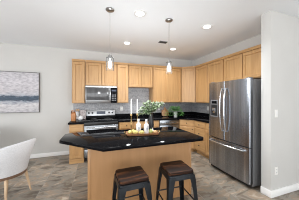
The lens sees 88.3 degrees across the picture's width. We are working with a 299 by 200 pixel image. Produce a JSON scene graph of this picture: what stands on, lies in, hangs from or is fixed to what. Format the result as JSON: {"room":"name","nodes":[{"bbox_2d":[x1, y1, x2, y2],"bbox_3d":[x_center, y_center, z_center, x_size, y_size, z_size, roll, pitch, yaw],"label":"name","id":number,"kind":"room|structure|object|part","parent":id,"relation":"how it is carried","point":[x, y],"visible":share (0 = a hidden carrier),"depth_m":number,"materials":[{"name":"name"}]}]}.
{"room":"kitchen","nodes":[
{"label":"kitchen","id":0,"kind":"room"},
{"bbox_2d":[0,43,192,153],"bbox_3d":[-0.879,0.070,4.501,10.140,2.740,0.120,0,0,-19],"label":"wall","id":1,"kind":"structure","parent":0,"point":[49,125],"depth_m":3.86,"materials":[{"name":"paint"}]},
{"bbox_2d":[0,71,39,112],"bbox_3d":[-3.381,-0.160,3.544,1.445,0.970,0.041,0,0,-19],"label":"painting","id":2,"kind":"object","parent":1,"relation":"attached to","point":[19,91],"visible":1,"depth_m":3.64,"materials":[{"name":"paint"}]},
{"bbox_2d":[30,151,68,157],"bbox_3d":[-3.773,1.393,3.422,3.725,0.095,0.015,0,0,-19],"label":"baseboard","id":3,"kind":"structure","parent":1,"relation":"attached to","point":[60,152],"depth_m":3.86,"materials":[{"name":"white paint"}]},
{"bbox_2d":[72,59,84,102],"bbox_3d":[-1.794,-0.434,3.929,0.298,1.078,0.355,0,0,-19],"label":"upper cabinet","id":4,"kind":"object","parent":1,"relation":"attached to","point":[78,65],"visible":0.95,"depth_m":3.80,"materials":[{"name":"brown wood"}]},
{"bbox_3d":[-1.745,-0.949,3.786,0.297,0.048,0.052,0,0,-19],"label":"crown molding","id":5,"kind":"part","parent":4,"relation":"part of","materials":[{"name":"brown wood"}]},
{"bbox_2d":[85,60,116,85],"bbox_3d":[-1.282,-0.654,4.107,0.773,0.638,0.355,0,0,-19],"label":"upper cabinet","id":6,"kind":"object","parent":1,"relation":"attached to","point":[96,74],"visible":0.89,"depth_m":3.95,"materials":[{"name":"brown wood"}]},
{"bbox_3d":[-1.416,-0.631,3.914,0.366,0.568,0.027,0,0,-19],"label":"door","id":7,"kind":"part","parent":6,"relation":"part of","materials":[{"name":"brown wood"}]},
{"bbox_2d":[85,85,116,102],"bbox_3d":[-1.262,-0.115,4.055,0.764,0.437,0.442,0,0,-19],"label":"microwave","id":8,"kind":"object","parent":6,"relation":"attached to","point":[93,94],"visible":1,"depth_m":3.88,"materials":[{"name":"silver metal"}]},
{"bbox_3d":[-0.927,-0.096,4.011,0.161,0.388,0.035,0,0,-19],"label":"control panel","id":9,"kind":"part","parent":8,"relation":"part of","materials":[{"name":"black glass"}]},
{"bbox_3d":[-1.232,-0.949,3.964,0.772,0.048,0.052,0,0,-19],"label":"crown molding","id":10,"kind":"part","parent":6,"relation":"part of","materials":[{"name":"brown wood"}]},
{"bbox_3d":[-1.057,-0.631,4.038,0.366,0.568,0.027,0,0,-19],"label":"door","id":11,"kind":"part","parent":6,"relation":"part of","materials":[{"name":"brown wood"}]},
{"bbox_2d":[117,62,128,102],"bbox_3d":[-0.765,-0.434,4.287,0.308,1.078,0.355,0,0,-19],"label":"upper cabinet","id":12,"kind":"object","parent":1,"relation":"attached to","point":[122,68],"visible":0.95,"depth_m":4.16,"materials":[{"name":"brown wood"}]},
{"bbox_2d":[128,63,152,87],"bbox_3d":[-0.283,-0.649,4.455,0.698,0.648,0.355,0,0,-19],"label":"upper cabinet","id":13,"kind":"object","parent":1,"relation":"attached to","point":[139,75],"visible":0.97,"depth_m":4.30,"materials":[{"name":"brown wood"}]},
{"bbox_3d":[-0.399,-0.626,4.268,0.328,0.578,0.027,0,0,-19],"label":"door","id":14,"kind":"part","parent":13,"relation":"part of","materials":[{"name":"brown wood"}]},
{"bbox_3d":[-0.234,-0.949,4.312,0.697,0.048,0.052,0,0,-19],"label":"crown molding","id":15,"kind":"part","parent":13,"relation":"part of","materials":[{"name":"brown wood"}]},
{"bbox_3d":[-0.076,-0.626,4.380,0.328,0.578,0.027,0,0,-19],"label":"door","id":16,"kind":"part","parent":13,"relation":"part of","materials":[{"name":"brown wood"}]},
{"bbox_2d":[73,88,208,113],"bbox_3d":[0.018,0.096,3.834,3.675,0.861,1.730,0,0,-19],"label":"tile backsplash","id":17,"kind":"structure","parent":1,"relation":"attached to","point":[142,94],"depth_m":4.59,"materials":[{"name":"grey tile"}]},
{"bbox_2d":[149,65,181,102],"bbox_3d":[0.498,-0.434,4.727,0.943,1.078,0.355,0,0,-19],"label":"upper cabinet","id":18,"kind":"object","parent":1,"relation":"attached to","point":[166,88],"visible":0.87,"depth_m":4.57,"materials":[{"name":"brown wood"}]},
{"bbox_3d":[0.325,-0.411,4.520,0.450,1.008,0.027,0,0,-19],"label":"door","id":19,"kind":"part","parent":18,"relation":"part of","materials":[{"name":"brown wood"}]},
{"bbox_3d":[0.548,-0.949,4.584,0.942,0.048,0.052,0,0,-19],"label":"crown molding","id":20,"kind":"part","parent":18,"relation":"part of","materials":[{"name":"brown wood"}]},
{"bbox_3d":[0.763,-0.411,4.672,0.450,1.008,0.027,0,0,-19],"label":"door","id":21,"kind":"part","parent":18,"relation":"part of","materials":[{"name":"brown wood"}]},
{"bbox_2d":[181,66,195,102],"bbox_3d":[1.272,-0.434,4.850,0.635,1.078,0.635,0,0,-19],"label":"upper cabinet","id":22,"kind":"object","parent":1,"relation":"attached to","point":[188,74],"visible":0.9,"depth_m":4.66,"materials":[{"name":"brown wood"}]},
{"bbox_2d":[0,0,298,60],"bbox_3d":[0.568,-1.350,0.346,10.140,0.100,8.920,0,0,-19],"label":"ceiling","id":23,"kind":"structure","parent":0,"point":[85,25],"depth_m":2.69,"materials":[{"name":"paint"}]},
{"bbox_2d":[106,7,113,70],"bbox_3d":[-0.574,-0.858,2.237,0.124,0.885,0.124,0,0,-19],"label":"pendant lamp","id":24,"kind":"object","parent":23,"relation":"hanging from","point":[108,9],"visible":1,"depth_m":2.22,"materials":[{"name":"white glass"}]},
{"bbox_3d":[-0.574,-0.510,2.237,0.104,0.190,0.104,0,0,-19],"label":"lamp shade","id":25,"kind":"part","parent":24,"relation":"part of","materials":[{"name":"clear glass"}]},
{"bbox_2d":[134,10,145,16],"bbox_3d":[-0.144,-1.294,2.341,0.190,0.009,0.190,0,0,-19],"label":"recessed light","id":26,"kind":"object","parent":23,"relation":"in","point":[139,13],"visible":1,"depth_m":2.33,"materials":[{"name":"white paint"}]},
{"bbox_2d":[165,18,172,71],"bbox_3d":[0.321,-0.858,2.534,0.124,0.885,0.124,0,0,-19],"label":"pendant lamp","id":27,"kind":"object","parent":23,"relation":"hanging from","point":[168,20],"visible":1,"depth_m":2.52,"materials":[{"name":"white glass"}]},
{"bbox_2d":[201,24,212,28],"bbox_3d":[1.031,-1.294,2.761,0.190,0.009,0.190,0,0,-19],"label":"recessed light","id":28,"kind":"object","parent":23,"relation":"in","point":[206,26],"visible":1,"depth_m":2.75,"materials":[{"name":"white paint"}]},
{"bbox_2d":[0,151,298,199],"bbox_3d":[0.568,1.490,0.346,10.140,0.100,8.920,0,0,-19],"label":"floor","id":29,"kind":"structure","parent":0,"point":[51,177],"depth_m":2.56,"materials":[{"name":"tile"}]},
{"bbox_2d":[0,138,35,199],"bbox_3d":[-2.049,1.023,2.261,0.595,0.839,0.668,0,0,4],"label":"dining chair","id":30,"kind":"object","parent":29,"relation":"on","point":[14,159],"visible":1,"depth_m":2.12,"materials":[{"name":"grey fabric"}]},
{"bbox_3d":[-1.942,1.259,2.082,0.039,0.366,0.100,0,0,-41],"label":"leg","id":31,"kind":"part","parent":30,"relation":"part of","materials":[{"name":"brown wood"}]},
{"bbox_3d":[-2.016,0.834,2.259,0.529,0.462,0.668,0,0,4],"label":"backrest","id":32,"kind":"part","parent":30,"relation":"part of","materials":[{"name":"grey fabric"}]},
{"bbox_3d":[-1.919,1.259,2.425,0.100,0.366,0.039,0,0,-42],"label":"leg","id":33,"kind":"part","parent":30,"relation":"part of","materials":[{"name":"brown wood"}]},
{"bbox_2d":[69,124,84,163],"bbox_3d":[-1.739,1.003,3.761,0.300,0.874,0.702,0,0,-19],"label":"base cabinet","id":34,"kind":"object","parent":29,"relation":"on","point":[76,154],"visible":0.62,"depth_m":3.44,"materials":[{"name":"brown wood"}]},
{"bbox_2d":[68,119,84,124],"bbox_3d":[-1.749,0.546,3.752,0.324,0.040,0.697,0,0,-19],"label":"countertop","id":35,"kind":"structure","parent":34,"relation":"on","point":[77,121],"depth_m":3.46,"materials":[{"name":"black stone"}]},
{"bbox_2d":[71,112,76,120],"bbox_3d":[-1.832,0.419,3.725,0.090,0.214,0.150,0,0,-11],"label":"knife block","id":36,"kind":"object","parent":35,"relation":"on","point":[73,115],"visible":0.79,"depth_m":3.66,"materials":[{"name":"orange wood"}]},
{"bbox_2d":[80,110,85,118],"bbox_3d":[-1.740,0.409,4.028,0.140,0.233,0.047,0,0,-19],"label":"marble board","id":37,"kind":"object","parent":35,"relation":"on","point":[82,112],"visible":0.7,"depth_m":4.03,"materials":[{"name":"white stone"}]},
{"bbox_3d":[-1.629,0.657,3.446,0.270,0.145,0.020,0,0,-19],"label":"drawer","id":38,"kind":"part","parent":34,"relation":"part of","materials":[{"name":"brown wood"}]},
{"bbox_3d":[-1.628,1.038,3.443,0.270,0.575,0.027,0,0,-19],"label":"door","id":39,"kind":"part","parent":34,"relation":"part of","materials":[{"name":"brown wood"}]},
{"bbox_2d":[84,110,117,160],"bbox_3d":[-1.221,0.870,3.902,0.764,1.140,0.757,0,0,-19],"label":"range","id":40,"kind":"object","parent":29,"relation":"on","point":[96,120],"visible":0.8,"depth_m":3.69,"materials":[{"name":"silver metal"}]},
{"bbox_3d":[-1.123,1.248,3.619,0.752,0.185,0.036,0,0,-19],"label":"storage drawer","id":41,"kind":"part","parent":40,"relation":"part of","materials":[{"name":"metal"}]},
{"bbox_3d":[-1.334,0.407,4.227,0.764,0.215,0.069,0,0,-19],"label":"control panel","id":42,"kind":"part","parent":40,"relation":"part of","materials":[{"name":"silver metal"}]},
{"bbox_3d":[-1.123,0.572,3.619,0.756,0.072,0.037,0,0,-19],"label":"vent trim","id":43,"kind":"part","parent":40,"relation":"part of","materials":[{"name":"black plastic"}]},
{"bbox_3d":[-1.122,0.876,3.617,0.752,0.528,0.040,0,0,-19],"label":"oven door","id":44,"kind":"part","parent":40,"relation":"part of","materials":[{"name":"metal"}]},
{"bbox_3d":[-1.106,0.655,3.571,0.664,0.024,0.057,0,0,-19],"label":"handle","id":45,"kind":"part","parent":40,"relation":"part of","materials":[{"name":"silver metal"}]},
{"bbox_2d":[84,117,117,122],"bbox_3d":[-1.226,0.525,3.915,0.764,0.020,0.670,0,0,-19],"label":"cooktop","id":46,"kind":"object","parent":40,"relation":"in","point":[88,119],"depth_m":3.71,"materials":[{"name":"black glass"}]},
{"bbox_2d":[118,122,133,129],"bbox_3d":[-0.677,1.003,4.117,0.370,0.874,0.729,0,0,-19],"label":"base cabinet","id":47,"kind":"object","parent":29,"relation":"on","point":[121,125],"visible":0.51,"depth_m":3.80,"materials":[{"name":"brown wood"}]},
{"bbox_2d":[112,166,151,199],"bbox_3d":[-0.191,1.113,1.628,0.414,0.655,0.414,0,0,-21],"label":"counter stool","id":48,"kind":"object","parent":29,"relation":"on","point":[131,178],"visible":1,"depth_m":1.53,"materials":[{"name":"brown wood"}]},
{"bbox_3d":[-0.395,1.137,1.718,0.124,0.605,0.110,0,0,24],"label":"leg","id":49,"kind":"part","parent":48,"relation":"part of","materials":[{"name":"grey metal"}]},
{"bbox_3d":[-0.281,1.137,1.424,0.110,0.605,0.124,0,0,24],"label":"leg","id":50,"kind":"part","parent":48,"relation":"part of","materials":[{"name":"grey metal"}]},
{"bbox_3d":[-0.191,0.799,1.628,0.300,0.028,0.300,0,0,-21],"label":"seat","id":51,"kind":"part","parent":48,"relation":"part of","materials":[{"name":"brown wood"}]},
{"bbox_3d":[-0.101,1.137,1.832,0.110,0.605,0.124,0,0,24],"label":"leg","id":52,"kind":"part","parent":48,"relation":"part of","materials":[{"name":"grey metal"}]},
{"bbox_3d":[0.013,1.137,1.538,0.124,0.605,0.110,0,0,24],"label":"leg","id":53,"kind":"part","parent":48,"relation":"part of","materials":[{"name":"grey metal"}]},
{"bbox_2d":[88,142,190,199],"bbox_3d":[-0.156,1.003,2.382,1.460,0.874,0.613,0,0,-19],"label":"kitchen island","id":54,"kind":"object","parent":29,"relation":"on","point":[102,166],"visible":0.37,"depth_m":2.05,"materials":[{"name":"brown wood"}]},
{"bbox_2d":[59,126,203,151],"bbox_3d":[-0.263,0.546,2.229,1.850,0.040,0.958,0,0,-19],"label":"island countertop","id":55,"kind":"structure","parent":54,"relation":"on","point":[110,140],"depth_m":2.00,"materials":[{"name":"black stone"}]},
{"bbox_2d":[124,130,159,135],"bbox_3d":[-0.108,0.501,2.303,0.543,0.050,0.230,0,0,-11],"label":"serving tray","id":56,"kind":"object","parent":55,"relation":"on","point":[126,132],"visible":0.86,"depth_m":2.21,"materials":[{"name":"brown wood"}]},
{"bbox_2d":[136,119,140,132],"bbox_3d":[-0.167,0.409,2.341,0.076,0.213,0.077,0,0,-9],"label":"bottle","id":57,"kind":"object","parent":56,"relation":"on","point":[138,125],"visible":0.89,"depth_m":2.32,"materials":[{"name":"white ceramic"}]},
{"bbox_2d":[144,119,148,133],"bbox_3d":[-0.047,0.409,2.294,0.076,0.213,0.077,0,0,-24],"label":"bottle","id":58,"kind":"object","parent":56,"relation":"on","point":[146,125],"visible":0.94,"depth_m":2.27,"materials":[{"name":"white ceramic"}]},
{"bbox_2d":[148,114,153,129],"bbox_3d":[0.026,0.395,2.678,0.096,0.262,0.096,0,0,-19],"label":"vase","id":59,"kind":"object","parent":55,"relation":"on","point":[150,121],"visible":0.86,"depth_m":2.64,"materials":[{"name":"black ceramic"}]},
{"bbox_2d":[138,100,163,115],"bbox_3d":[0.023,0.222,2.678,0.516,0.409,0.264,0,0,-5],"label":"flower arrangement","id":60,"kind":"object","parent":59,"relation":"in","point":[148,110],"visible":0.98,"depth_m":2.66,"materials":[{"name":"green"}]},
{"bbox_2d":[134,120,158,128],"bbox_3d":[-0.172,1.003,4.293,0.695,0.874,0.729,0,0,-19],"label":"base cabinet","id":61,"kind":"object","parent":29,"relation":"on","point":[156,123],"visible":0.08,"depth_m":3.96,"materials":[{"name":"brown wood"}]},
{"bbox_3d":[-0.227,0.657,3.934,0.325,0.145,0.020,0,0,-19],"label":"drawer","id":62,"kind":"part","parent":61,"relation":"part of","materials":[{"name":"brown wood"}]},
{"bbox_3d":[0.094,0.657,4.046,0.325,0.145,0.020,0,0,-19],"label":"drawer","id":63,"kind":"part","parent":61,"relation":"part of","materials":[{"name":"brown wood"}]},
{"bbox_2d":[159,119,178,127],"bbox_3d":[0.462,1.006,4.452,0.596,0.868,0.646,0,0,-19],"label":"dishwasher","id":64,"kind":"object","parent":29,"relation":"on","point":[162,123],"visible":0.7,"depth_m":4.18,"materials":[{"name":"silver metal"}]},
{"bbox_3d":[0.545,1.020,4.213,0.594,0.630,0.050,0,0,-19],"label":"door","id":65,"kind":"part","parent":64,"relation":"part of","materials":[{"name":"metal"}]},
{"bbox_2d":[156,160,197,199],"bbox_3d":[0.310,1.113,1.800,0.414,0.655,0.414,0,0,-17],"label":"counter stool","id":66,"kind":"object","parent":29,"relation":"on","point":[173,171],"visible":1,"depth_m":1.70,"materials":[{"name":"grey metal"}]},
{"bbox_3d":[0.113,1.137,1.904,0.124,0.605,0.110,0,0,28],"label":"leg","id":67,"kind":"part","parent":66,"relation":"part of","materials":[{"name":"grey metal"}]},
{"bbox_3d":[0.206,1.137,1.603,0.110,0.605,0.124,0,0,28],"label":"leg","id":68,"kind":"part","parent":66,"relation":"part of","materials":[{"name":"grey metal"}]},
{"bbox_3d":[0.310,0.799,1.800,0.300,0.028,0.300,0,0,-17],"label":"seat","id":69,"kind":"part","parent":66,"relation":"part of","materials":[{"name":"brown wood"}]},
{"bbox_3d":[0.414,1.137,1.997,0.110,0.605,0.124,0,0,28],"label":"leg","id":70,"kind":"part","parent":66,"relation":"part of","materials":[{"name":"grey metal"}]},
{"bbox_3d":[0.507,1.137,1.696,0.124,0.605,0.110,0,0,28],"label":"leg","id":71,"kind":"part","parent":66,"relation":"part of","materials":[{"name":"grey metal"}]},
{"bbox_2d":[179,119,196,151],"bbox_3d":[1.199,1.003,4.640,0.910,0.874,0.980,0,0,-19],"label":"base cabinet","id":72,"kind":"object","parent":29,"relation":"on","point":[187,125],"visible":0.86,"depth_m":4.18,"materials":[{"name":"brown wood"}]},
{"bbox_2d":[116,115,208,122],"bbox_3d":[0.525,0.546,3.995,2.584,0.040,1.734,0,0,-19],"label":"countertop","id":73,"kind":"structure","parent":72,"relation":"on","point":[169,117],"depth_m":4.18,"materials":[{"name":"black stone"}]},
{"bbox_2d":[115,112,208,117],"bbox_3d":[0.525,0.475,3.995,2.584,0.101,1.734,0,0,-19],"label":"granite upstand","id":74,"kind":"object","parent":73,"relation":"on","point":[160,113],"visible":0.69,"depth_m":4.73,"materials":[{"name":"black stone"}]},
{"bbox_2d":[165,106,183,116],"bbox_3d":[0.758,0.366,4.563,0.659,0.320,0.635,0,0,-19],"label":"potted fern","id":75,"kind":"object","parent":73,"relation":"on","point":[170,108],"visible":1,"depth_m":4.50,"materials":[{"name":"green plant"}]},
{"bbox_3d":[1.019,0.657,4.213,0.384,0.145,0.020,0,0,26],"label":"drawer","id":76,"kind":"part","parent":72,"relation":"part of","materials":[{"name":"brown wood"}]},
{"bbox_3d":[1.018,1.038,4.209,0.384,0.575,0.027,0,0,26],"label":"door","id":77,"kind":"part","parent":72,"relation":"part of","materials":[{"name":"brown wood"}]},
{"bbox_2d":[195,121,207,157],"bbox_3d":[1.550,1.003,4.014,0.652,0.874,0.435,0,0,-19],"label":"base cabinet","id":78,"kind":"object","parent":29,"relation":"on","point":[200,127],"visible":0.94,"depth_m":3.87,"materials":[{"name":"brown wood"}]},
{"bbox_3d":[1.277,1.177,3.920,0.020,0.295,0.405,0,0,-19],"label":"drawer","id":79,"kind":"part","parent":78,"relation":"part of","materials":[{"name":"brown wood"}]},
{"bbox_3d":[1.277,0.880,3.920,0.020,0.260,0.405,0,0,-19],"label":"drawer","id":80,"kind":"part","parent":78,"relation":"part of","materials":[{"name":"brown wood"}]},
{"bbox_3d":[1.277,0.657,3.920,0.020,0.145,0.405,0,0,-19],"label":"drawer","id":81,"kind":"part","parent":78,"relation":"part of","materials":[{"name":"brown wood"}]},
{"bbox_2d":[205,123,209,158],"bbox_3d":[1.673,1.003,3.651,0.659,0.874,0.330,0,0,-19],"label":"base cabinet","id":82,"kind":"object","parent":29,"relation":"on","point":[207,135],"visible":0.18,"depth_m":3.64,"materials":[{"name":"brown wood"}]},
{"bbox_2d":[209,77,260,187],"bbox_3d":[1.760,0.543,2.993,0.887,1.793,0.935,0,0,-19],"label":"refrigerator","id":83,"kind":"object","parent":29,"relation":"on","point":[234,105],"visible":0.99,"depth_m":2.64,"materials":[{"name":"metal"}]},
{"bbox_3d":[1.376,0.220,3.123,0.077,1.110,0.435,0,0,-19],"label":"door","id":84,"kind":"part","parent":83,"relation":"part of","materials":[{"name":"metal"}]},
{"bbox_3d":[1.361,0.205,2.931,0.092,0.818,0.024,0,0,-19],"label":"handle","id":85,"kind":"part","parent":83,"relation":"part of","materials":[{"name":"silver metal"}]},
{"bbox_3d":[1.392,0.205,2.841,0.092,0.818,0.024,0,0,-19],"label":"handle","id":86,"kind":"part","parent":83,"relation":"part of","materials":[{"name":"silver metal"}]},
{"bbox_3d":[1.458,1.077,2.888,0.077,0.576,0.935,0,0,-19],"label":"freezer drawer","id":87,"kind":"part","parent":83,"relation":"part of","materials":[{"name":"metal"}]},
{"bbox_3d":[1.531,0.220,2.678,0.077,1.110,0.492,0,0,-19],"label":"door","id":88,"kind":"part","parent":83,"relation":"part of","materials":[{"name":"metal"}]},
{"bbox_2d":[193,34,260,65],"bbox_3d":[1.986,0.070,3.953,0.120,2.740,2.800,0,0,-19],"label":"wall","id":89,"kind":"structure","parent":0,"point":[256,40],"depth_m":3.75,"materials":[{"name":"paint"}]},
{"bbox_2d":[195,57,223,102],"bbox_3d":[1.676,-0.434,4.112,0.355,1.078,1.058,0,0,-19],"label":"upper cabinet","id":90,"kind":"object","parent":89,"relation":"attached to","point":[208,72],"visible":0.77,"depth_m":4.10,"materials":[{"name":"brown wood"}]},
{"bbox_3d":[1.459,-0.411,4.313,0.027,1.008,0.508,0,0,-19],"label":"door","id":91,"kind":"part","parent":90,"relation":"part of","materials":[{"name":"brown wood"}]},
{"bbox_3d":[1.533,-0.949,4.063,0.052,0.048,1.057,0,0,-19],"label":"crown molding","id":92,"kind":"part","parent":90,"relation":"part of","materials":[{"name":"brown wood"}]},
{"bbox_3d":[1.631,-0.411,3.820,0.027,1.008,0.508,0,0,-19],"label":"door","id":93,"kind":"part","parent":90,"relation":"part of","materials":[{"name":"brown wood"}]},
{"bbox_2d":[223,44,260,80],"bbox_3d":[2.011,-0.681,3.152,0.355,0.583,0.963,0,0,-19],"label":"upper cabinet","id":94,"kind":"object","parent":89,"relation":"attached to","point":[242,64],"visible":0.68,"depth_m":3.07,"materials":[{"name":"brown wood"}]},
{"bbox_3d":[1.802,-0.658,3.330,0.027,0.513,0.460,0,0,-19],"label":"door","id":95,"kind":"part","parent":94,"relation":"part of","materials":[{"name":"brown wood"}]},
{"bbox_3d":[1.868,-0.949,3.102,0.052,0.048,0.962,0,0,-19],"label":"crown molding","id":96,"kind":"part","parent":94,"relation":"part of","materials":[{"name":"brown wood"}]},
{"bbox_3d":[1.958,-0.658,2.882,0.027,0.513,0.460,0,0,-19],"label":"door","id":97,"kind":"part","parent":94,"relation":"part of","materials":[{"name":"brown wood"}]},
{"bbox_2d":[261,10,298,190],"bbox_3d":[3.253,0.070,2.838,3.190,2.740,0.140,0,0,-19],"label":"wall","id":98,"kind":"structure","parent":0,"point":[279,31],"depth_m":2.34,"materials":[{"name":"paint"}]},
{"bbox_2d":[261,183,298,197],"bbox_3d":[3.248,1.390,2.829,3.204,0.100,0.154,0,0,-19],"label":"baseboard","id":99,"kind":"structure","parent":98,"relation":"attached to","point":[284,190],"depth_m":2.32,"materials":[{"name":"white paint"}]}
]}

